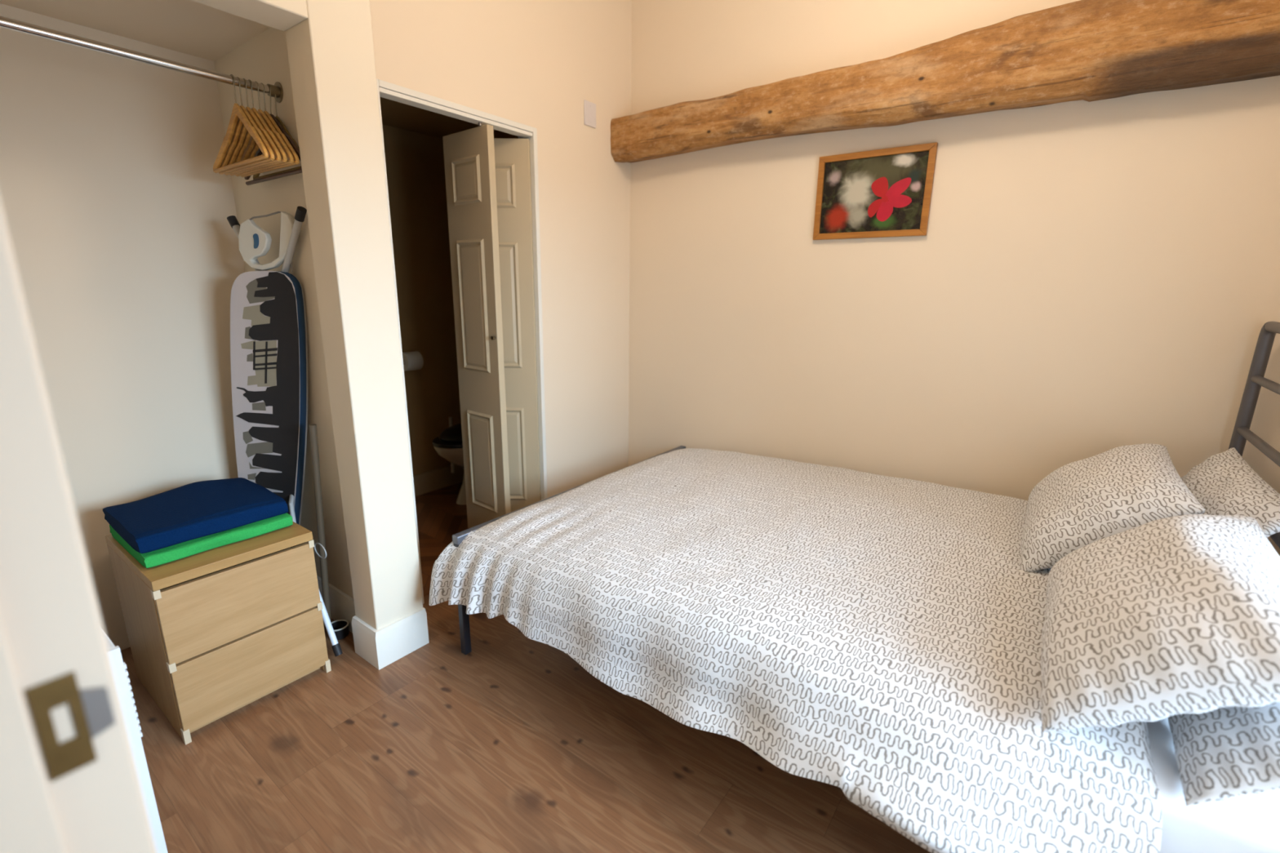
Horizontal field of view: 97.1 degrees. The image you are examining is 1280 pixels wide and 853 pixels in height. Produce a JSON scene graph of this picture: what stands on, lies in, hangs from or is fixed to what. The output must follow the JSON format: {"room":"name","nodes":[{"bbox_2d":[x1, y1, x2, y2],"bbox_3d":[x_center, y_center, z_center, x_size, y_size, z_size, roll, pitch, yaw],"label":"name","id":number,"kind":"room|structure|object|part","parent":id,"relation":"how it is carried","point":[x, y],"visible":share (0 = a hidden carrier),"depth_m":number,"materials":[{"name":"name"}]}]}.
{"room":"bedroom","nodes":[
{"label":"bedroom","id":0,"kind":"room"},
{"bbox_2d":[0,200,157,852],"bbox_3d":[-0.772,-0.296,0.530,3.560,2.980,0.120,11,17,35],"label":"wall","id":1,"kind":"structure","parent":0,"point":[0,200],"depth_m":0.43,"materials":[{"name":"beige paint"}]},
{"bbox_2d":[0,205,155,852],"bbox_3d":[-0.453,0.212,0.404,0.052,2.060,0.115,11,17,35],"label":"door","id":2,"kind":"structure","parent":1,"relation":"attached to","point":[69,783],"depth_m":0.40,"materials":[{"name":"paint"}]},
{"bbox_3d":[-0.425,0.221,0.417,0.002,0.078,0.025,11,17,35],"label":"strike plate","id":3,"kind":"part","parent":2,"relation":"part of","materials":[{"name":"gold metal"}]},
{"bbox_2d":[104,632,168,852],"bbox_3d":[-1.431,0.704,1.422,0.776,0.600,0.126,11,17,35],"label":"radiator","id":4,"kind":"object","parent":1,"relation":"attached to","point":[127,701],"visible":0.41,"depth_m":1.22,"materials":[{"name":"white metal"}]},
{"bbox_2d":[104,632,115,648],"bbox_3d":[-1.423,0.415,1.369,0.763,0.013,0.079,11,17,35],"label":"grille","id":5,"kind":"object","parent":4,"relation":"attached to","point":[110,645],"depth_m":1.19,"materials":[{"name":"white metal"}]},
{"bbox_2d":[0,3,244,650],"bbox_3d":[-1.836,-0.657,1.957,0.100,2.980,0.980,11,17,35],"label":"wall","id":6,"kind":"structure","parent":0,"point":[128,258],"depth_m":1.97,"materials":[{"name":"beige paint"}]},
{"bbox_2d":[0,0,271,61],"bbox_3d":[-1.539,-1.241,1.524,0.700,0.072,0.870,11,17,35],"label":"ceiling","id":7,"kind":"structure","parent":0,"point":[189,27],"depth_m":1.76,"materials":[{"name":"beige paint"}]},
{"bbox_2d":[213,26,353,598],"bbox_3d":[-1.256,-0.677,2.067,0.700,2.980,0.110,11,17,35],"label":"wall","id":8,"kind":"structure","parent":0,"point":[264,59],"depth_m":2.03,"materials":[{"name":"paint"}]},
{"bbox_2d":[0,15,283,102],"bbox_3d":[-1.431,-1.005,1.497,0.060,0.060,0.869,11,17,35],"label":"rail","id":9,"kind":"object","parent":8,"relation":"attached to","point":[6,23],"visible":0.95,"depth_m":1.54,"materials":[{"name":"silver metal"}]},
{"bbox_2d":[213,74,268,173],"bbox_3d":[-1.252,-0.947,1.751,0.410,0.263,0.027,11,17,35],"label":"clothes hanger","id":10,"kind":"object","parent":9,"relation":"hanging from","point":[237,112],"visible":0.99,"depth_m":1.75,"materials":[{"name":"brown wood"}]},
{"bbox_2d":[218,76,275,174],"bbox_3d":[-1.244,-0.948,1.765,0.410,0.263,0.027,10,17,35],"label":"clothes hanger","id":11,"kind":"object","parent":9,"relation":"hanging from","point":[239,124],"visible":0.72,"depth_m":1.76,"materials":[{"name":"brown wood"}]},
{"bbox_2d":[224,78,281,175],"bbox_3d":[-1.232,-0.950,1.776,0.410,0.263,0.028,10,17,35],"label":"clothes hanger","id":12,"kind":"object","parent":9,"relation":"hanging from","point":[243,131],"visible":0.73,"depth_m":1.76,"materials":[{"name":"brown wood"}]},
{"bbox_2d":[230,79,287,175],"bbox_3d":[-1.224,-0.954,1.788,0.410,0.263,0.027,10,17,34],"label":"clothes hanger","id":13,"kind":"object","parent":9,"relation":"hanging from","point":[283,156],"visible":0.63,"depth_m":1.77,"materials":[{"name":"brown wood"}]},
{"bbox_2d":[235,80,293,176],"bbox_3d":[-1.215,-0.959,1.806,0.410,0.263,0.027,10,17,34],"label":"clothes hanger","id":14,"kind":"object","parent":9,"relation":"hanging from","point":[251,143],"visible":0.54,"depth_m":1.78,"materials":[{"name":"brown wood"}]},
{"bbox_2d":[240,82,299,177],"bbox_3d":[-1.206,-0.962,1.819,0.410,0.263,0.027,10,17,34],"label":"clothes hanger","id":15,"kind":"object","parent":9,"relation":"hanging from","point":[296,161],"visible":0.58,"depth_m":1.79,"materials":[{"name":"brown wood"}]},
{"bbox_2d":[244,84,302,185],"bbox_3d":[-1.199,-0.956,1.837,0.450,0.285,0.027,11,17,35],"label":"clothes hanger","id":16,"kind":"object","parent":9,"relation":"hanging from","point":[291,140],"visible":0.52,"depth_m":1.81,"materials":[{"name":"brown wood"}]},
{"bbox_2d":[266,81,283,102],"bbox_3d":[-1.181,-1.082,1.825,0.060,0.060,0.030,11,17,35],"label":"socket","id":17,"kind":"object","parent":9,"relation":"attached to","point":[277,89],"depth_m":1.82,"materials":[{"name":"silver metal"}]},
{"bbox_2d":[253,93,302,179],"bbox_3d":[-1.186,-0.963,1.843,0.400,0.273,0.026,11,17,35],"label":"clothes hanger","id":18,"kind":"object","parent":9,"relation":"hanging from","point":[255,176],"visible":0.27,"depth_m":1.83,"materials":[{"name":"brown wood"}]},
{"bbox_2d":[316,575,355,632],"bbox_3d":[-1.310,0.711,2.353,0.700,0.147,0.016,11,17,35],"label":"baseboard","id":19,"kind":"structure","parent":8,"relation":"attached to","point":[342,606],"depth_m":2.26,"materials":[{"name":"white paint"}]},
{"bbox_2d":[382,124,461,475],"bbox_3d":[-1.511,-0.663,3.433,0.100,2.300,1.720,11,17,35],"label":"wall","id":20,"kind":"structure","parent":0,"point":[415,162],"depth_m":3.53,"materials":[{"name":"beige paint"}]},
{"bbox_2d":[402,351,423,371],"bbox_3d":[-1.408,-0.400,3.455,0.121,0.112,0.110,11,17,35],"label":"toilet roll holder","id":21,"kind":"object","parent":20,"relation":"attached to","point":[411,360],"visible":0.75,"depth_m":3.42,"materials":[{"name":"silver metal"}]},
{"bbox_2d":[413,464,463,496],"bbox_3d":[-1.509,0.400,3.611,0.018,0.141,1.570,11,17,35],"label":"baseboard","id":22,"kind":"structure","parent":20,"relation":"attached to","point":[442,477],"depth_m":3.79,"materials":[{"name":"wood"}]},
{"bbox_2d":[379,97,518,138],"bbox_3d":[-1.060,-1.657,2.857,1.190,0.085,1.720,11,17,35],"label":"ceiling","id":23,"kind":"structure","parent":0,"point":[393,113],"depth_m":3.11,"materials":[{"name":"paint"}]},
{"bbox_2d":[369,0,631,497],"bbox_3d":[-0.580,-0.806,2.629,0.100,2.980,1.620,11,17,35],"label":"wall","id":24,"kind":"structure","parent":0,"point":[535,64],"depth_m":2.79,"materials":[{"name":"beige paint"}]},
{"bbox_2d":[378,87,532,137],"bbox_3d":[-0.720,-1.246,2.280,0.055,0.027,0.722,11,17,35],"label":"door track","id":25,"kind":"object","parent":24,"relation":"attached to","point":[384,93],"visible":0.84,"depth_m":2.22,"materials":[{"name":"white metal"}]},
{"bbox_2d":[376,78,547,604],"bbox_3d":[-0.748,-0.296,2.524,0.104,2.035,0.770,11,17,35],"label":"trim","id":26,"kind":"structure","parent":24,"relation":"attached to","point":[533,140],"depth_m":2.59,"materials":[{"name":"white paint"}]},
{"bbox_2d":[442,124,541,528],"bbox_3d":[-0.694,-0.331,2.751,0.334,1.973,0.298,11,17,35],"label":"door","id":27,"kind":"structure","parent":24,"relation":"in","point":[488,180],"depth_m":2.64,"materials":[{"name":"paint"}]},
{"bbox_3d":[-0.759,-1.071,2.463,0.202,0.190,0.009,12,17,38],"label":"moulded panel","id":28,"kind":"part","parent":27,"relation":"part of","materials":[{"name":"paint"}]},
{"bbox_3d":[-0.765,-0.546,2.591,0.202,0.590,0.009,12,17,38],"label":"moulded panel","id":29,"kind":"part","parent":27,"relation":"part of","materials":[{"name":"paint"}]},
{"bbox_3d":[-0.774,0.172,2.766,0.202,0.490,0.009,12,17,38],"label":"moulded panel","id":30,"kind":"part","parent":27,"relation":"part of","materials":[{"name":"paint"}]},
{"bbox_3d":[-0.678,-1.099,2.580,0.218,0.190,0.009,1,14,0],"label":"moulded panel","id":31,"kind":"part","parent":27,"relation":"part of","materials":[{"name":"paint"}]},
{"bbox_3d":[-0.685,-0.574,2.708,0.218,0.590,0.009,1,14,0],"label":"moulded panel","id":32,"kind":"part","parent":27,"relation":"part of","materials":[{"name":"paint"}]},
{"bbox_3d":[-0.693,0.145,2.884,0.218,0.490,0.009,1,14,0],"label":"moulded panel","id":33,"kind":"part","parent":27,"relation":"part of","materials":[{"name":"paint"}]},
{"bbox_2d":[583,99,595,128],"bbox_3d":[-0.247,-1.549,2.804,0.010,0.110,0.084,11,17,35],"label":"wall plate","id":34,"kind":"object","parent":24,"relation":"attached to","point":[589,108],"visible":1,"depth_m":2.80,"materials":[{"name":"white plastic"}]},
{"bbox_2d":[120,481,931,852],"bbox_3d":[-0.579,1.004,1.660,4.160,0.084,4.000,11,17,35],"label":"floor","id":35,"kind":"structure","parent":0,"point":[508,744],"depth_m":1.61,"materials":[{"name":"brown wood"}]},
{"bbox_2d":[105,521,331,745],"bbox_3d":[-1.423,0.613,1.931,0.495,0.535,0.425,11,17,35],"label":"dresser","id":36,"kind":"object","parent":35,"relation":"on","point":[213,633],"visible":0.91,"depth_m":1.76,"materials":[{"name":"brown wood"}]},
{"bbox_3d":[-1.553,0.663,1.781,0.473,0.505,0.016,11,17,35],"label":"panel","id":37,"kind":"part","parent":36,"relation":"part of","materials":[{"name":"brown wood"}]},
{"bbox_2d":[109,512,293,568],"bbox_3d":[-1.453,0.326,1.881,0.398,0.045,0.396,11,17,35],"label":"bath towel","id":38,"kind":"object","parent":36,"relation":"on","point":[179,551],"visible":0.38,"depth_m":1.75,"materials":[{"name":"green fabric"}]},
{"bbox_2d":[102,477,288,553],"bbox_3d":[-1.458,0.268,1.864,0.398,0.076,0.396,11,17,35],"label":"bath towel","id":39,"kind":"object","parent":38,"relation":"on","point":[194,510],"visible":1,"depth_m":1.80,"materials":[{"name":"blue fabric"}]},
{"bbox_3d":[-1.618,0.582,2.071,0.006,0.485,0.391,11,17,35],"label":"panel","id":40,"kind":"part","parent":36,"relation":"part of","materials":[{"name":"brown wood"}]},
{"bbox_3d":[-1.233,0.540,1.769,0.018,0.231,0.419,11,17,35],"label":"drawer","id":41,"kind":"part","parent":36,"relation":"part of","materials":[{"name":"brown wood"}]},
{"bbox_3d":[-1.236,0.768,1.825,0.018,0.224,0.419,11,17,35],"label":"drawer","id":42,"kind":"part","parent":36,"relation":"part of","materials":[{"name":"brown wood"}]},
{"bbox_3d":[-1.311,0.589,2.100,0.473,0.505,0.016,11,17,35],"label":"panel","id":43,"kind":"part","parent":36,"relation":"part of","materials":[{"name":"brown wood"}]},
{"bbox_2d":[226,206,342,656],"bbox_3d":[-1.297,0.025,2.080,0.614,1.560,0.154,9,16,32],"label":"ironing board","id":44,"kind":"object","parent":35,"relation":"on","point":[268,350],"visible":0.92,"depth_m":2.05,"materials":[{"name":"white fabric"}]},
{"bbox_3d":[-1.389,-0.615,2.018,0.144,0.252,0.023,4,14,15],"label":"leg","id":45,"kind":"part","parent":44,"relation":"part of","materials":[{"name":"white plastic"}]},
{"bbox_3d":[-1.189,-0.596,1.924,0.234,0.267,0.023,10,16,33],"label":"leg","id":46,"kind":"part","parent":44,"relation":"part of","materials":[{"name":"white metal"}]},
{"bbox_3d":[-1.187,0.391,2.106,0.113,0.832,0.023,11,17,35],"label":"leg","id":47,"kind":"part","parent":44,"relation":"part of","materials":[{"name":"white metal"}]},
{"bbox_3d":[-1.183,0.610,2.072,0.245,0.420,0.021,11,17,35],"label":"leg","id":48,"kind":"part","parent":44,"relation":"part of","materials":[{"name":"white metal"}]},
{"bbox_2d":[331,619,349,639],"bbox_3d":[-1.179,0.797,2.212,0.078,0.050,0.078,11,17,35],"label":"tub","id":49,"kind":"object","parent":35,"relation":"on","point":[340,627],"visible":0.7,"depth_m":2.22,"materials":[{"name":"black plastic"}]},
{"bbox_2d":[284,0,422,630],"bbox_3d":[-0.925,-0.610,1.808,0.150,2.980,0.186,11,17,35],"label":"wall pier","id":50,"kind":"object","parent":35,"relation":"on","point":[331,51],"visible":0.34,"depth_m":1.80,"materials":[{"name":"paint"}]},
{"bbox_2d":[191,0,307,31],"bbox_3d":[-1.210,-1.513,1.174,0.150,0.930,0.814,11,17,35],"label":"lintel","id":51,"kind":"object","parent":50,"relation":"attached to","point":[281,15],"visible":1,"depth_m":1.53,"materials":[{"name":"paint"}]},
{"bbox_2d":[351,607,429,670],"bbox_3d":[-0.940,0.769,2.133,0.166,0.147,0.202,11,17,35],"label":"baseboard","id":52,"kind":"object","parent":50,"relation":"attached to","point":[380,647],"visible":1,"depth_m":2.07,"materials":[{"name":"white paint"}]},
{"bbox_2d":[432,417,466,504],"bbox_3d":[-1.016,0.057,3.681,0.472,0.786,0.742,11,17,35],"label":"toilet","id":53,"kind":"object","parent":35,"relation":"on","point":[448,445],"visible":0.27,"depth_m":3.41,"materials":[{"name":"white ceramic"}]},
{"bbox_3d":[-1.062,0.068,3.574,0.384,0.020,0.515,11,17,35],"label":"seat","id":54,"kind":"part","parent":53,"relation":"part of","materials":[{"name":"black plastic"}]},
{"bbox_3d":[-1.059,0.170,3.605,0.370,0.190,0.520,11,17,35],"label":"bowl","id":55,"kind":"part","parent":53,"relation":"part of","materials":[{"name":"white ceramic"}]},
{"bbox_3d":[-1.045,0.021,3.585,0.370,0.062,0.480,11,17,35],"label":"lid","id":56,"kind":"part","parent":53,"relation":"part of","materials":[{"name":"black plastic"}]},
{"bbox_2d":[452,321,1279,654],"bbox_3d":[0.655,0.261,1.943,2.172,1.262,1.526,11,17,35],"label":"frame","id":57,"kind":"object","parent":35,"relation":"on","point":[1242,433],"visible":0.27,"depth_m":1.80,"materials":[{"name":"metal"}]},
{"bbox_3d":[-0.650,0.633,2.076,0.028,0.446,0.028,11,17,35],"label":"leg","id":58,"kind":"part","parent":57,"relation":"part of","materials":[{"name":"grey metal"}]},
{"bbox_3d":[-0.205,0.264,2.601,0.032,0.032,1.520,11,17,35],"label":"foot rail","id":59,"kind":"part","parent":57,"relation":"part of","materials":[{"name":"metal"}]},
{"bbox_2d":[1146,717,1279,852],"bbox_3d":[0.654,0.447,1.998,2.083,0.206,1.470,11,17,35],"label":"mattress","id":60,"kind":"object","parent":57,"relation":"on","point":[1249,823],"visible":0.02,"depth_m":0.92,"materials":[{"name":"white fabric"}]},
{"bbox_2d":[428,448,1161,852],"bbox_3d":[0.471,0.474,2.038,1.950,0.367,1.654,11,17,35],"label":"duvet","id":61,"kind":"object","parent":60,"relation":"on","point":[877,638],"visible":0.84,"depth_m":1.44,"materials":[{"name":"fabric"}]},
{"bbox_2d":[1019,443,1205,572],"bbox_3d":[1.413,0.231,1.747,0.349,0.311,0.710,11,17,35],"label":"pillow","id":62,"kind":"object","parent":61,"relation":"on","point":[1082,503],"visible":0.88,"depth_m":1.57,"materials":[{"name":"fabric"}]},
{"bbox_2d":[1040,514,1279,732],"bbox_3d":[1.053,0.365,1.149,0.360,0.310,0.690,11,17,35],"label":"pillow","id":63,"kind":"object","parent":61,"relation":"on","point":[1157,620],"visible":1,"depth_m":0.98,"materials":[{"name":"fabric"}]},
{"bbox_2d":[1168,701,1279,806],"bbox_3d":[1.166,0.460,1.082,0.237,0.226,0.670,11,17,35],"label":"pillow","id":64,"kind":"object","parent":60,"relation":"on","point":[1222,754],"visible":0.3,"depth_m":0.91,"materials":[{"name":"fabric"}]},
{"bbox_2d":[1180,447,1279,537],"bbox_3d":[1.618,0.270,1.658,0.240,0.322,0.710,11,17,35],"label":"pillow","id":65,"kind":"object","parent":60,"relation":"on","point":[1224,483],"visible":0.39,"depth_m":1.52,"materials":[{"name":"fabric"}]},
{"bbox_3d":[1.954,0.286,1.906,0.034,1.261,0.049,11,17,35],"label":"headboard post","id":66,"kind":"part","parent":57,"relation":"part of","materials":[{"name":"grey metal"}]},
{"bbox_3d":[1.522,-0.176,1.182,0.032,0.032,1.451,11,17,35],"label":"rail","id":67,"kind":"part","parent":57,"relation":"part of","materials":[{"name":"grey metal"}]},
{"bbox_2d":[628,0,1279,555],"bbox_3d":[1.081,-0.749,2.479,2.960,2.980,0.100,11,17,35],"label":"wall","id":68,"kind":"structure","parent":0,"point":[1086,279],"depth_m":2.30,"materials":[{"name":"beige paint"}]},
{"bbox_2d":[813,142,937,239],"bbox_3d":[0.986,-0.989,2.415,0.472,0.350,0.020,11,17,35],"label":"framed picture","id":69,"kind":"object","parent":68,"relation":"attached to","point":[885,193],"visible":1,"depth_m":2.40,"materials":[{"name":"multicoloured paper"}]},
{"bbox_2d":[610,0,1279,163],"bbox_3d":[1.003,-1.324,2.220,2.756,0.292,0.185,11,17,35],"label":"wooden beam","id":70,"kind":"structure","parent":68,"relation":"attached to","point":[1089,51],"depth_m":1.95,"materials":[{"name":"brown wood"}]}
]}

